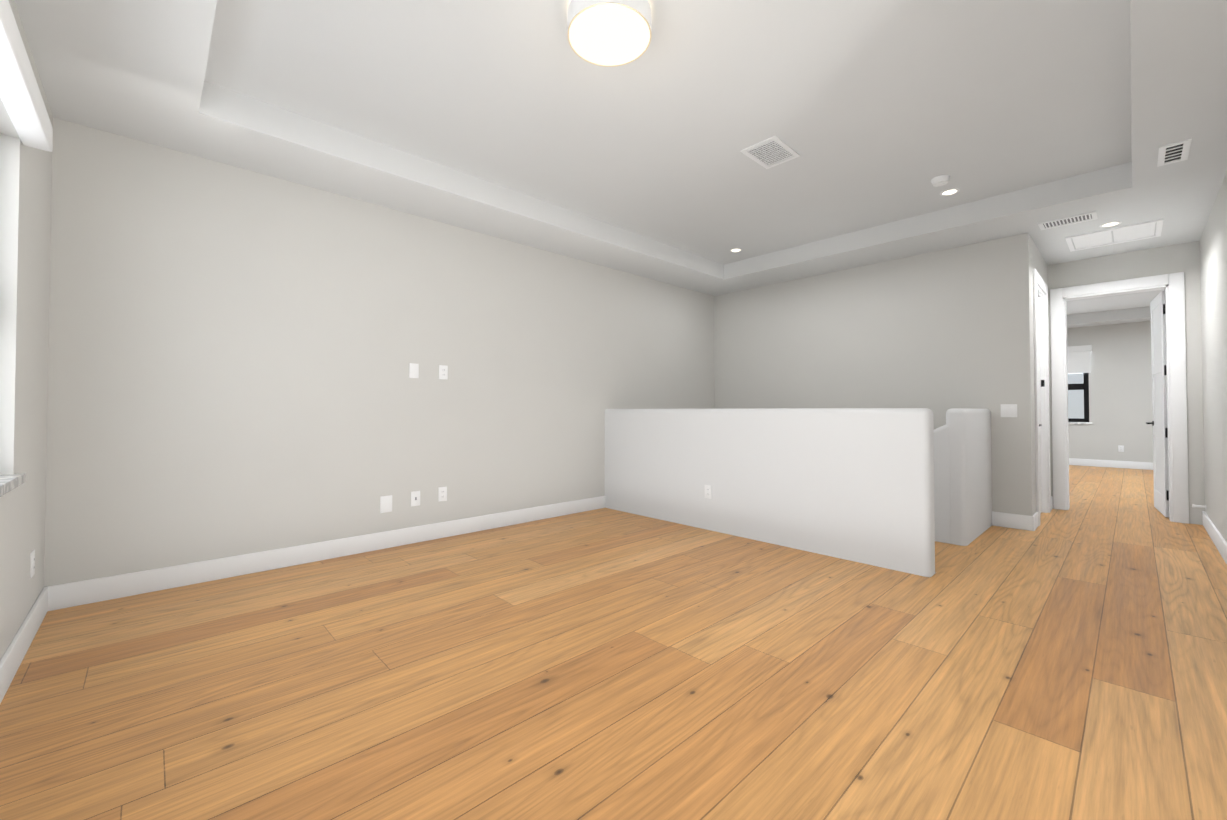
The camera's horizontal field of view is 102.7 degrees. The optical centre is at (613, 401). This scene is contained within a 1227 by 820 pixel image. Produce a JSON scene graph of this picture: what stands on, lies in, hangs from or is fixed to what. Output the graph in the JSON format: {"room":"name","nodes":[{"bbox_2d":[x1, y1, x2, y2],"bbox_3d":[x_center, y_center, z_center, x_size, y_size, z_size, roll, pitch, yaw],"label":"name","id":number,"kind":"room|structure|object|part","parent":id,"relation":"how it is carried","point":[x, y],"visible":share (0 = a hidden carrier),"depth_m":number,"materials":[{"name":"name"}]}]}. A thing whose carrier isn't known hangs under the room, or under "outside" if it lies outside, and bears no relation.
{"room":"empty loft room","nodes":[
{"label":"empty loft room","id":0,"kind":"room"},
{"bbox_2d":[0,0,52,660],"bbox_3d":[-1.552,-0.268,0.896,0.220,3.350,5.010,1,-1,-43],"label":"wall","id":1,"kind":"structure","parent":0,"point":[25,203],"depth_m":2.15,"materials":[{"name":"paint"}]},
{"bbox_2d":[0,473,25,496],"bbox_3d":[-1.669,0.305,1.120,0.130,0.040,2.490,1,-1,-43],"label":"window sill","id":2,"kind":"structure","parent":1,"relation":"attached to","point":[8,483],"depth_m":1.89,"materials":[{"name":"stone"}]},
{"bbox_2d":[0,586,51,703],"bbox_3d":[-1.528,1.043,1.021,0.016,0.132,4.510,1,-1,-43],"label":"baseboard","id":3,"kind":"structure","parent":1,"relation":"attached to","point":[19,646],"depth_m":2.14,"materials":[{"name":"white wood"}]},
{"bbox_2d":[0,0,52,151],"bbox_3d":[-1.613,-1.153,1.198,0.084,0.110,2.510,1,-1,-43],"label":"window blind","id":4,"kind":"object","parent":1,"relation":"attached to","point":[22,100],"visible":1,"depth_m":1.74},
{"bbox_2d":[30,549,34,577],"bbox_3d":[-2.797,0.781,2.365,0.009,0.120,0.075,1,-1,-43],"label":"electrical outlet plate","id":5,"kind":"object","parent":1,"relation":"attached to","point":[32,563],"visible":1,"depth_m":2.35,"materials":[{"name":"white plastic"}]},
{"bbox_2d":[44,117,714,586],"bbox_3d":[-0.933,-0.204,4.814,6.660,3.350,0.160,1,-1,-43],"label":"wall","id":6,"kind":"structure","parent":0,"point":[234,353],"depth_m":3.48,"materials":[{"name":"paint"}]},
{"bbox_2d":[52,496,604,609],"bbox_3d":[-1.575,1.093,4.067,4.070,0.132,0.016,1,-1,-43],"label":"baseboard","id":7,"kind":"structure","parent":6,"relation":"attached to","point":[60,596],"depth_m":3.39,"materials":[{"name":"white wood"}]},
{"bbox_2d":[380,495,391,512],"bbox_3d":[-1.792,0.811,3.873,0.090,0.130,0.006,1,-1,-43],"label":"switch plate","id":8,"kind":"object","parent":6,"relation":"attached to","point":[385,504],"visible":1,"depth_m":3.87,"materials":[{"name":"white plastic"}]},
{"bbox_2d":[409,363,418,377],"bbox_3d":[-1.640,-0.252,4.034,0.075,0.120,0.006,1,-1,-43],"label":"switch plate","id":9,"kind":"object","parent":6,"relation":"attached to","point":[413,370],"visible":1,"depth_m":4.03,"materials":[{"name":"white plastic"}]},
{"bbox_2d":[411,491,419,506],"bbox_3d":[-1.624,0.798,4.030,0.075,0.120,0.009,1,-1,-43],"label":"electrical outlet plate","id":10,"kind":"object","parent":6,"relation":"attached to","point":[415,498],"visible":1,"depth_m":4.03,"materials":[{"name":"white plastic"}]},
{"bbox_2d":[438,487,446,501],"bbox_3d":[-1.457,0.791,4.188,0.075,0.120,0.009,1,-1,-43],"label":"electrical outlet plate","id":11,"kind":"object","parent":6,"relation":"attached to","point":[442,493],"visible":1,"depth_m":4.18,"materials":[{"name":"white plastic"}]},
{"bbox_2d":[439,365,447,379],"bbox_3d":[-1.457,-0.249,4.205,0.075,0.120,0.009,1,-1,-43],"label":"electrical outlet plate","id":12,"kind":"object","parent":6,"relation":"attached to","point":[443,371],"visible":1,"depth_m":4.20,"materials":[{"name":"white plastic"}]},
{"bbox_2d":[0,465,1226,819],"bbox_3d":[4.298,1.294,4.667,14.100,0.250,7.700,1,-1,-43],"label":"floor","id":13,"kind":"structure","parent":0,"point":[622,665],"depth_m":1.96,"materials":[{"name":"brown wood"}]},
{"bbox_2d":[14,0,1226,327],"bbox_3d":[4.492,-1.724,4.693,13.850,0.385,7.600,1,-1,-43],"label":"ceiling","id":14,"kind":"structure","parent":0,"point":[132,68],"depth_m":3.21,"materials":[{"name":"paint"}]},
{"bbox_2d":[1038,211,1097,229],"bbox_3d":[3.865,-1.536,4.181,0.220,0.008,0.360,1,-1,-43],"label":"ceiling vent","id":15,"kind":"object","parent":14,"relation":"in","point":[1074,219],"visible":0.98,"depth_m":4.17,"materials":[{"name":"white metal"}]},
{"bbox_2d":[1099,221,1121,227],"bbox_3d":[4.313,-1.537,4.260,0.136,0.005,0.136,1,-1,-43],"label":"recessed light","id":16,"kind":"object","parent":14,"relation":"in","point":[1114,223],"visible":1,"depth_m":4.26,"materials":[{"name":"white plastic"}]},
{"bbox_2d":[1065,219,1162,251],"bbox_3d":[4.629,-1.527,4.552,0.560,0.012,0.610,1,-1,-43],"label":"attic hatch","id":17,"kind":"object","parent":14,"relation":"in","point":[1135,232],"visible":1,"depth_m":4.53,"materials":[{"name":"white wood"}]},
{"bbox_2d":[1157,138,1191,166],"bbox_3d":[3.508,-1.554,3.074,0.340,0.008,0.130,1,-1,-43],"label":"ceiling vent","id":18,"kind":"object","parent":14,"relation":"in","point":[1175,152],"visible":0.96,"depth_m":3.07,"materials":[{"name":"white metal"}]},
{"bbox_2d":[204,0,1131,263],"bbox_3d":[1.263,-1.834,3.607,8.160,0.200,5.050,1,-1,-43],"label":"ceiling","id":19,"kind":"structure","parent":0,"point":[873,113],"depth_m":2.82,"materials":[{"name":"paint"}]},
{"bbox_2d":[567,0,651,66],"bbox_3d":[-0.018,-1.702,2.223,0.381,0.110,0.381,1,-1,-43],"label":"ceiling lamp","id":20,"kind":"object","parent":19,"relation":"attached to","point":[609,33],"visible":1,"depth_m":2.18,"materials":[{"name":"white glass"}]},
{"bbox_2d":[730,248,741,251],"bbox_3d":[1.379,-1.701,5.522,0.136,0.005,0.136,1,-1,-43],"label":"recessed light","id":21,"kind":"object","parent":19,"relation":"in","point":[736,250],"visible":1,"depth_m":5.52,"materials":[{"name":"white plastic"}]},
{"bbox_2d":[740,136,800,168],"bbox_3d":[1.099,-1.733,3.429,0.360,0.008,0.260,1,-1,-43],"label":"ceiling vent","id":22,"kind":"object","parent":19,"relation":"in","point":[770,152],"visible":1,"depth_m":3.42,"materials":[{"name":"white metal"}]},
{"bbox_2d":[931,175,949,186],"bbox_3d":[2.539,-1.708,3.812,0.124,0.046,0.124,1,-1,-43],"label":"smoke detector","id":23,"kind":"object","parent":19,"relation":"attached to","point":[940,180],"visible":1,"depth_m":3.78,"materials":[{"name":"white plastic"}]},
{"bbox_2d":[940,188,959,195],"bbox_3d":[2.772,-1.725,4.046,0.136,0.005,0.136,1,-1,-43],"label":"recessed light","id":24,"kind":"object","parent":19,"relation":"in","point":[948,192],"visible":1,"depth_m":4.05,"materials":[{"name":"white plastic"}]},
{"bbox_2d":[605,408,934,576],"bbox_3d":[1.015,0.644,4.405,0.150,1.160,3.190,1,-1,-43],"label":"wall","id":25,"kind":"structure","parent":0,"point":[854,484],"depth_m":3.88,"materials":[{"name":"paint"}]},
{"bbox_2d":[705,485,711,498],"bbox_3d":[0.858,0.820,4.453,0.008,0.120,0.075,1,-1,-43],"label":"outlet","id":26,"kind":"object","parent":25,"relation":"attached to","point":[709,491],"visible":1,"depth_m":4.45,"materials":[{"name":"white plastic"}]},
{"bbox_2d":[714,233,1034,515],"bbox_3d":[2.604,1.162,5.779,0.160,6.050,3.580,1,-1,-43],"label":"wall","id":27,"kind":"structure","parent":0,"point":[940,333],"depth_m":5.18,"materials":[{"name":"paint"}]},
{"bbox_2d":[1001,404,1016,416],"bbox_3d":[3.665,0.087,4.550,0.009,0.120,0.121,1,-1,-43],"label":"switch plate","id":28,"kind":"object","parent":27,"relation":"attached to","point":[1008,410],"visible":1,"depth_m":4.55,"materials":[{"name":"white plastic"}]},
{"bbox_2d":[992,511,1035,530],"bbox_3d":[3.675,1.100,4.518,0.016,0.132,0.306,1,-1,-43],"label":"baseboard","id":29,"kind":"structure","parent":27,"relation":"attached to","point":[1024,522],"depth_m":4.50,"materials":[{"name":"white wood"}]},
{"bbox_2d":[934,425,949,543],"bbox_3d":[1.759,2.182,5.110,0.135,3.988,3.050,1,-1,-43],"label":"stringer","id":30,"kind":"object","parent":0,"point":[941,485],"visible":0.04,"depth_m":4.04,"materials":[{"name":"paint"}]},
{"bbox_2d":[946,408,991,545],"bbox_3d":[3.166,0.643,4.348,1.100,1.160,0.135,1,-1,-43],"label":"wall","id":31,"kind":"structure","parent":0,"point":[970,476],"depth_m":4.02,"materials":[{"name":"paint"}]},
{"bbox_2d":[1031,238,1050,512],"bbox_3d":[4.367,-0.199,5.114,1.460,3.350,0.160,1,-1,-43],"label":"wall","id":32,"kind":"structure","parent":0,"point":[1039,264],"depth_m":4.63,"materials":[{"name":"paint"}]},
{"bbox_2d":[1037,295,1044,512],"bbox_3d":[4.273,0.022,4.994,0.717,2.288,0.156,1,-1,-43],"label":"hall door","id":33,"kind":"structure","parent":32,"relation":"in","point":[1042,385],"depth_m":5.18,"materials":[{"name":"white wood"}]},
{"bbox_2d":[1033,269,1050,525],"bbox_3d":[4.265,-0.036,5.001,0.960,2.420,0.180,1,-1,-43],"label":"door frame","id":34,"kind":"structure","parent":32,"relation":"attached to","point":[1038,280],"depth_m":5.20,"materials":[{"name":"white wood"}]},
{"bbox_2d":[1067,321,1152,462],"bbox_3d":[9.784,-0.136,8.975,0.160,3.350,6.720,1,-1,-43],"label":"wall","id":35,"kind":"structure","parent":0,"point":[1120,393],"depth_m":9.20,"materials":[{"name":"paint"}]},
{"bbox_2d":[1068,373,1088,421],"bbox_3d":[8.843,-0.284,9.967,0.050,1.400,1.170,1,-1,-43],"label":"bedroom window","id":36,"kind":"structure","parent":35,"relation":"in","point":[1084,386],"depth_m":9.58,"materials":[{"name":"black metal"}]},
{"bbox_3d":[8.846,-0.284,9.969,0.004,1.310,1.080,1,-1,-43],"label":"glass","id":37,"kind":"part","parent":36,"relation":"part of","materials":[{"name":"glass"}]},
{"bbox_2d":[1067,345,1091,373],"bbox_3d":[8.761,-0.810,9.898,0.074,0.530,1.270,1,-1,-43],"label":"window blind","id":38,"kind":"object","parent":35,"relation":"attached to","point":[1078,359],"visible":0.31,"depth_m":9.56,"materials":[{"name":"fabric"}]},
{"bbox_2d":[1068,422,1091,423],"bbox_3d":[8.814,0.430,9.928,0.130,0.040,1.250,1,-1,-43],"label":"window sill","id":39,"kind":"structure","parent":35,"relation":"attached to","point":[1079,422],"depth_m":9.55,"materials":[{"name":"wood"}]},
{"bbox_2d":[1069,458,1152,469],"bbox_3d":[9.720,1.172,8.893,0.016,0.132,6.400,1,-1,-43],"label":"baseboard","id":40,"kind":"structure","parent":35,"relation":"attached to","point":[1115,464],"depth_m":9.23,"materials":[{"name":"white wood"}]},
{"bbox_2d":[1118,445,1123,451],"bbox_3d":[9.476,0.883,9.162,0.009,0.120,0.075,1,-1,-43],"label":"outlet","id":41,"kind":"object","parent":35,"relation":"attached to","point":[1120,448],"visible":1,"depth_m":9.16,"materials":[{"name":"white plastic"}]},
{"bbox_2d":[1048,241,1204,524],"bbox_3d":[5.464,-0.203,4.898,0.160,3.350,6.400,1,-1,-43],"label":"wall","id":42,"kind":"structure","parent":0,"point":[1182,257],"depth_m":4.73,"materials":[{"name":"paint"}]},
{"bbox_2d":[1050,272,1188,523],"bbox_3d":[5.234,-0.034,5.125,0.181,2.420,0.970,1,-1,-43],"label":"door frame","id":43,"kind":"structure","parent":42,"relation":"attached to","point":[1175,281],"depth_m":4.87,"materials":[{"name":"white wood"}]},
{"bbox_2d":[1146,291,1168,516],"bbox_3d":[5.816,0.026,5.220,0.156,2.288,0.737,-1,-1,42],"label":"end door","id":44,"kind":"structure","parent":42,"relation":"in","point":[1159,408],"depth_m":5.16,"materials":[{"name":"white wood"}]},
{"bbox_2d":[1200,172,1226,541],"bbox_3d":[2.803,-0.252,1.920,8.120,3.350,0.160,1,-1,-43],"label":"wall","id":45,"kind":"structure","parent":0,"point":[1213,261],"depth_m":3.90,"materials":[{"name":"paint"}]},
{"bbox_2d":[1192,504,1206,508],"bbox_3d":[5.454,0.977,4.569,0.044,0.044,0.084,1,-1,-43],"label":"doorstop","id":46,"kind":"object","parent":45,"relation":"attached to","point":[1199,506],"visible":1,"depth_m":4.56,"materials":[{"name":"white"}]},
{"bbox_2d":[1202,511,1226,563],"bbox_3d":[4.717,1.089,3.825,2.370,0.132,0.016,1,-1,-43],"label":"baseboard","id":47,"kind":"structure","parent":45,"relation":"attached to","point":[1220,543],"depth_m":3.90,"materials":[{"name":"white wood"}]}
]}

